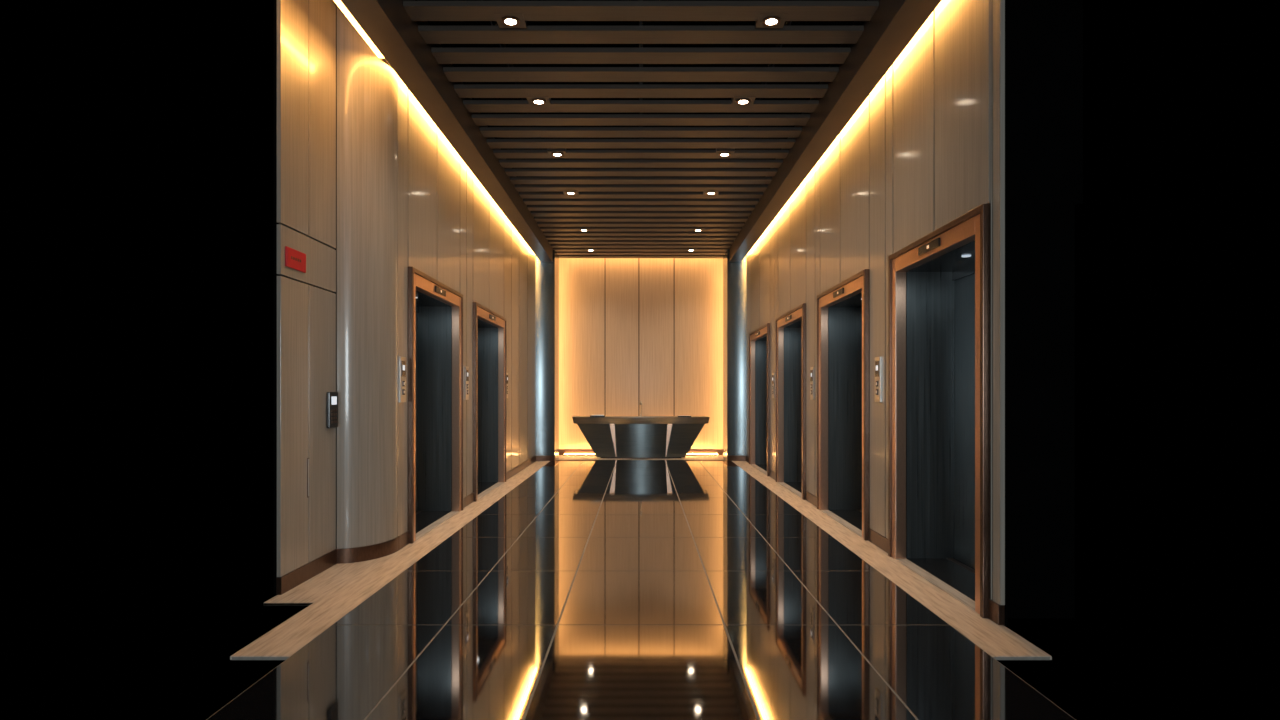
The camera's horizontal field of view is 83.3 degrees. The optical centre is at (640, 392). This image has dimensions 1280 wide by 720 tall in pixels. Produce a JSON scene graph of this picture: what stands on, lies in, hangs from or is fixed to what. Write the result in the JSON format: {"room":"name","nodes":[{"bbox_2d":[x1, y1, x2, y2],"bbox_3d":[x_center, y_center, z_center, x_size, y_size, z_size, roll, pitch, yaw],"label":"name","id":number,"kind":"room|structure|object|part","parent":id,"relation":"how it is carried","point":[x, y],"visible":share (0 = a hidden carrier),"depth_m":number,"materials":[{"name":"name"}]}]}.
{"room":"lobby","nodes":[
{"label":"lobby","id":0,"kind":"room"},
{"bbox_2d":[274,0,336,594],"bbox_3d":[-2.705,-1.075,6.125,0.050,5.150,1.550,0,0,0],"label":"wall","id":1,"kind":"structure","parent":0,"point":[305,31],"depth_m":5.74,"materials":[{"name":"laminate"}]},
{"bbox_2d":[285,246,305,272],"bbox_3d":[-2.672,-1.030,5.575,0.016,0.150,0.310,0,0,0],"label":"sign","id":2,"kind":"object","parent":1,"relation":"attached to","point":[294,259],"visible":1,"depth_m":5.55,"materials":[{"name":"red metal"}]},
{"bbox_2d":[277,276,335,576],"bbox_3d":[-2.695,0.249,5.840,0.030,2.242,0.970,0,0,0],"label":"door leaves","id":3,"kind":"structure","parent":1,"relation":"in","point":[306,314],"depth_m":5.74,"materials":[{"name":"laminate"}]},
{"bbox_2d":[276,549,336,594],"bbox_3d":[-2.691,1.435,5.840,0.038,0.130,0.980,0,0,0],"label":"kick plate","id":4,"kind":"object","parent":3,"relation":"attached to","point":[289,581],"visible":0.93,"depth_m":5.74,"materials":[{"name":"brown wood"}]},
{"bbox_2d":[307,458,308,497],"bbox_3d":[-2.679,0.680,5.792,0.022,0.320,0.020,0,0,0],"label":"door handle","id":5,"kind":"object","parent":3,"relation":"attached to","point":[307,458],"depth_m":5.78,"materials":[{"name":"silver metal"}]},
{"bbox_2d":[327,392,337,427],"bbox_3d":[-2.663,0.145,6.215,0.034,0.310,0.170,0,0,0],"label":"keypad","id":6,"kind":"object","parent":3,"relation":"attached to","point":[332,397],"visible":1,"depth_m":6.18,"materials":[{"name":"black plastic"}]},
{"bbox_2d":[337,6,535,548],"bbox_3d":[-2.635,-1.125,11.095,0.630,5.250,9.510,0,0,0],"label":"wall","id":7,"kind":"structure","parent":0,"point":[367,85],"depth_m":6.77,"materials":[{"name":"laminate"}]},
{"bbox_2d":[399,356,405,401],"bbox_3d":[-2.307,-0.130,6.980,0.026,0.440,0.170,0,0,0],"label":"panel","id":8,"kind":"object","parent":7,"relation":"attached to","point":[402,360],"visible":1,"depth_m":6.95,"materials":[{"name":"silver metal"}]},
{"bbox_2d":[408,267,462,543],"bbox_3d":[-2.576,0.120,8.200,0.607,2.760,2.060,0,0,0],"label":"elevator","id":9,"kind":"object","parent":7,"relation":"attached to","point":[435,309],"visible":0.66,"depth_m":9.08,"materials":[{"name":"brown metal"}]},
{"bbox_3d":[-2.585,1.492,8.200,0.590,0.016,1.760,0,0,0],"label":"sill","id":10,"kind":"part","parent":9,"relation":"part of","materials":[{"name":"beige wood"}]},
{"bbox_2d":[337,455,535,563],"bbox_3d":[-2.494,1.435,11.089,0.372,0.130,9.522,0,0,0],"label":"baseboard","id":11,"kind":"structure","parent":7,"relation":"attached to","point":[365,553],"depth_m":6.59,"materials":[{"name":"brown wood"}]},
{"bbox_2d":[465,366,468,399],"bbox_3d":[-2.307,-0.130,9.550,0.026,0.440,0.170,0,0,0],"label":"panel","id":12,"kind":"object","parent":7,"relation":"attached to","point":[466,368],"visible":1,"depth_m":9.51,"materials":[{"name":"silver metal"}]},
{"bbox_2d":[473,302,506,501],"bbox_3d":[-2.576,0.120,11.065,0.607,2.760,2.250,0,0,0],"label":"elevator","id":13,"kind":"object","parent":7,"relation":"attached to","point":[489,327],"visible":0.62,"depth_m":12.04,"materials":[{"name":"brown metal"}]},
{"bbox_3d":[-2.585,1.492,11.065,0.590,0.016,1.950,0,0,0],"label":"sill","id":14,"kind":"part","parent":13,"relation":"part of","materials":[{"name":"beige stone"}]},
{"bbox_2d":[207,455,1074,719],"bbox_3d":[0.000,1.510,10.450,5.800,0.021,14.500,0,0,0],"label":"floor","id":15,"kind":"structure","parent":0,"point":[576,587],"depth_m":4.68,"materials":[{"name":"tile"}]},
{"bbox_2d":[536,250,558,460],"bbox_3d":[-2.405,-0.950,16.620,0.990,4.900,1.540,0,0,0],"label":"steel column","id":16,"kind":"structure","parent":15,"relation":"on","point":[547,273],"depth_m":15.90,"materials":[{"name":"silver metal"}]},
{"bbox_2d":[564,454,717,455],"bbox_3d":[0.000,1.480,17.295,3.700,0.040,0.110,0,0,0],"label":"light strip","id":17,"kind":"object","parent":15,"relation":"on","point":[564,454],"visible":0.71,"depth_m":17.24,"materials":[{"name":"white metal"}]},
{"bbox_2d":[572,416,709,457],"bbox_3d":[0.000,1.025,16.630,3.140,0.950,0.800,0,0,0],"label":"reception desk","id":18,"kind":"object","parent":15,"relation":"on","point":[607,436],"visible":1,"depth_m":16.42,"materials":[{"name":"metal"}]},
{"bbox_2d":[590,415,604,416],"bbox_3d":[-1.000,0.525,16.600,0.340,0.050,0.240,0,0,0],"label":"tablet stand","id":19,"kind":"object","parent":18,"relation":"on","point":[590,415],"visible":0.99,"depth_m":16.49,"materials":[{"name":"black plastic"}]},
{"bbox_2d":[638,401,643,416],"bbox_3d":[0.000,0.365,16.600,0.120,0.370,0.120,0,0,0],"label":"desk lamp","id":20,"kind":"object","parent":18,"relation":"on","point":[640,401],"visible":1,"depth_m":16.59,"materials":[{"name":"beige metal"}]},
{"bbox_2d":[572,416,709,423],"bbox_3d":[0.000,0.625,16.630,3.140,0.150,0.800,0,0,0],"label":"countertop","id":21,"kind":"structure","parent":18,"relation":"on","point":[576,419],"depth_m":16.31,"materials":[{"name":"metal"}]},
{"bbox_3d":[0.000,1.085,16.615,1.200,0.770,0.570,0,0,0],"label":"panel","id":22,"kind":"part","parent":18,"relation":"part of","materials":[{"name":"metal"}]},
{"bbox_2d":[723,250,745,460],"bbox_3d":[2.405,-0.950,16.620,0.990,4.900,1.540,0,0,0],"label":"steel column","id":23,"kind":"structure","parent":15,"relation":"on","point":[734,273],"depth_m":15.90,"materials":[{"name":"silver metal"}]},
{"bbox_2d":[559,258,722,448],"bbox_3d":[0.000,-0.950,17.550,5.900,4.900,0.300,0,0,0],"label":"wall","id":24,"kind":"structure","parent":0,"point":[632,331],"depth_m":17.40,"materials":[{"name":"brown wood"}]},
{"bbox_2d":[559,449,722,454],"bbox_3d":[0.000,1.430,17.409,4.400,0.140,0.042,0,0,0],"label":"baseboard","id":25,"kind":"structure","parent":24,"relation":"attached to","point":[561,451],"depth_m":17.39,"materials":[{"name":"brown metal"}]},
{"bbox_2d":[415,0,866,176],"bbox_3d":[0.000,-3.575,10.350,5.900,0.350,14.700,0,0,0],"label":"ceiling","id":26,"kind":"structure","parent":0,"point":[431,23],"depth_m":7.45,"materials":[{"name":"paint"}]},
{"bbox_2d":[341,0,552,261],"bbox_3d":[-2.150,-3.275,9.575,0.390,0.750,13.150,0,0,0],"label":"bulkhead","id":27,"kind":"object","parent":26,"relation":"attached to","point":[387,24],"visible":0.78,"depth_m":7.24,"materials":[{"name":"brown wood"}]},
{"bbox_2d":[334,0,383,57],"bbox_3d":[-2.310,-3.051,10.315,0.150,0.013,11.030,0,0,0],"label":"light strip","id":28,"kind":"object","parent":27,"relation":"attached to","point":[339,3],"visible":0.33,"depth_m":6.00,"materials":[{"name":"white plastic"}]},
{"bbox_2d":[494,13,526,27],"bbox_3d":[-1.110,-3.194,6.130,0.240,0.072,0.240,0,0,0],"label":"recessed light","id":29,"kind":"object","parent":26,"relation":"in","point":[504,20],"visible":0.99,"depth_m":6.11,"materials":[{"name":"brown metal"}]},
{"bbox_2d":[526,97,550,105],"bbox_3d":[-1.110,-3.194,7.820,0.240,0.072,0.240,0,0,0],"label":"recessed light","id":30,"kind":"object","parent":26,"relation":"in","point":[533,101],"visible":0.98,"depth_m":7.81,"materials":[{"name":"brown metal"}]},
{"bbox_2d":[547,149,566,156],"bbox_3d":[-1.110,-3.194,9.550,0.240,0.072,0.240,0,0,0],"label":"recessed light","id":31,"kind":"object","parent":26,"relation":"in","point":[551,152],"visible":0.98,"depth_m":9.48,"materials":[{"name":"brown metal"}]},
{"bbox_2d":[563,191,578,194],"bbox_3d":[-1.110,-3.194,11.400,0.240,0.072,0.240,0,0,0],"label":"recessed light","id":32,"kind":"object","parent":26,"relation":"in","point":[564,192],"visible":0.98,"depth_m":11.40,"materials":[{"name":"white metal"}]},
{"bbox_2d":[577,227,589,231],"bbox_3d":[-1.110,-3.194,14.000,0.240,0.072,0.240,0,0,0],"label":"recessed light","id":33,"kind":"object","parent":26,"relation":"in","point":[584,229],"visible":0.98,"depth_m":13.88,"materials":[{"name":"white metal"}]},
{"bbox_2d":[585,248,595,250],"bbox_3d":[-1.110,-3.194,15.960,0.240,0.072,0.240,0,0,0],"label":"recessed light","id":34,"kind":"object","parent":26,"relation":"in","point":[586,249],"visible":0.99,"depth_m":15.90,"materials":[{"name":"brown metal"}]},
{"bbox_2d":[403,0,878,257],"bbox_3d":[0.000,-3.285,10.000,3.900,0.230,14.000,0,0,0],"label":"ceiling slats","id":35,"kind":"object","parent":26,"relation":"attached to","point":[626,217],"depth_m":8.00,"materials":[{"name":"brown wood"}]},
{"bbox_2d":[686,248,696,250],"bbox_3d":[1.110,-3.194,15.960,0.240,0.072,0.240,0,0,0],"label":"recessed light","id":36,"kind":"object","parent":26,"relation":"in","point":[687,249],"visible":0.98,"depth_m":15.90,"materials":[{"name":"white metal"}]},
{"bbox_2d":[692,227,704,231],"bbox_3d":[1.110,-3.194,14.000,0.240,0.072,0.240,0,0,0],"label":"recessed light","id":37,"kind":"object","parent":26,"relation":"in","point":[697,229],"visible":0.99,"depth_m":13.88,"materials":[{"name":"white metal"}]},
{"bbox_2d":[703,191,718,194],"bbox_3d":[1.110,-3.194,11.400,0.240,0.072,0.240,0,0,0],"label":"recessed light","id":38,"kind":"object","parent":26,"relation":"in","point":[704,192],"visible":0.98,"depth_m":11.40,"materials":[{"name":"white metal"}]},
{"bbox_2d":[715,149,734,156],"bbox_3d":[1.110,-3.194,9.550,0.240,0.072,0.240,0,0,0],"label":"recessed light","id":39,"kind":"object","parent":26,"relation":"in","point":[719,152],"visible":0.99,"depth_m":9.48,"materials":[{"name":"brown metal"}]},
{"bbox_2d":[731,97,755,105],"bbox_3d":[1.110,-3.194,7.820,0.240,0.072,0.240,0,0,0],"label":"recessed light","id":40,"kind":"object","parent":26,"relation":"in","point":[735,101],"visible":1,"depth_m":7.81,"materials":[{"name":"brown metal"}]},
{"bbox_2d":[755,13,787,27],"bbox_3d":[1.110,-3.194,6.130,0.240,0.072,0.240,0,0,0],"label":"recessed light","id":41,"kind":"object","parent":26,"relation":"in","point":[765,20],"visible":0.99,"depth_m":6.11,"materials":[{"name":"brown metal"}]},
{"bbox_2d":[729,0,940,261],"bbox_3d":[2.150,-3.150,9.575,0.390,0.499,13.150,0,0,0],"label":"bulkhead","id":42,"kind":"object","parent":26,"relation":"attached to","point":[894,24],"visible":0.78,"depth_m":7.24,"materials":[{"name":"brown wood"}]},
{"bbox_2d":[746,0,1082,624],"bbox_3d":[2.630,-0.950,10.250,0.620,4.900,11.200,0,0,0],"label":"wall","id":43,"kind":"structure","parent":0,"point":[983,104],"depth_m":4.79,"materials":[{"name":"laminate"}]},
{"bbox_2d":[749,323,769,475],"bbox_3d":[2.576,0.120,14.075,0.607,2.760,2.250,0,0,0],"label":"elevator","id":44,"kind":"object","parent":43,"relation":"attached to","point":[759,339],"visible":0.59,"depth_m":15.05,"materials":[{"name":"brown metal"}]},
{"bbox_3d":[2.585,1.492,14.075,0.590,0.016,1.950,0,0,0],"label":"sill","id":45,"kind":"part","parent":44,"relation":"part of","materials":[{"name":"beige stone"}]},
{"bbox_2d":[772,373,774,397],"bbox_3d":[2.307,-0.130,12.570,0.026,0.440,0.170,0,0,0],"label":"panel","id":46,"kind":"object","parent":43,"relation":"attached to","point":[773,374],"visible":1,"depth_m":12.52,"materials":[{"name":"silver metal"}]},
{"bbox_2d":[775,303,805,499],"bbox_3d":[2.576,0.120,11.155,0.607,2.760,2.070,0,0,0],"label":"elevator","id":47,"kind":"object","parent":43,"relation":"attached to","point":[790,327],"visible":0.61,"depth_m":12.04,"materials":[{"name":"brown metal"}]},
{"bbox_3d":[2.585,1.492,11.155,0.590,0.016,1.770,0,0,0],"label":"sill","id":48,"kind":"part","parent":47,"relation":"part of","materials":[{"name":"beige stone"}]},
{"bbox_2d":[810,367,813,399],"bbox_3d":[2.307,-0.130,9.720,0.026,0.440,0.170,0,0,0],"label":"panel","id":49,"kind":"object","parent":43,"relation":"attached to","point":[811,368],"visible":1,"depth_m":9.69,"materials":[{"name":"silver metal"}]},
{"bbox_2d":[817,269,869,539],"bbox_3d":[2.576,0.120,8.325,0.607,2.760,2.010,0,0,0],"label":"elevator","id":50,"kind":"object","parent":43,"relation":"attached to","point":[843,310],"visible":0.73,"depth_m":9.18,"materials":[{"name":"brown metal"}]},
{"bbox_3d":[2.585,1.492,8.325,0.590,0.016,1.710,0,0,0],"label":"sill","id":51,"kind":"part","parent":50,"relation":"part of","materials":[{"name":"beige stone"}]},
{"bbox_2d":[746,455,1004,624],"bbox_3d":[2.329,1.435,10.250,0.042,0.130,11.200,0,0,0],"label":"baseboard","id":52,"kind":"structure","parent":43,"relation":"attached to","point":[996,612],"depth_m":6.85,"materials":[{"name":"brown wood"}]},
{"bbox_2d":[875,357,881,401],"bbox_3d":[2.307,-0.130,7.020,0.026,0.440,0.170,0,0,0],"label":"panel","id":53,"kind":"object","parent":43,"relation":"attached to","point":[878,360],"visible":1,"depth_m":6.99,"materials":[{"name":"silver metal"}]},
{"bbox_2d":[888,204,990,617],"bbox_3d":[2.576,0.120,5.710,0.607,2.760,1.840,0,0,0],"label":"elevator","id":54,"kind":"object","parent":43,"relation":"attached to","point":[939,284],"visible":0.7,"depth_m":6.48,"materials":[{"name":"brown metal"}]},
{"bbox_3d":[2.585,1.492,5.710,0.590,0.016,1.540,0,0,0],"label":"sill","id":55,"kind":"part","parent":54,"relation":"part of","materials":[{"name":"beige wood"}]}
]}

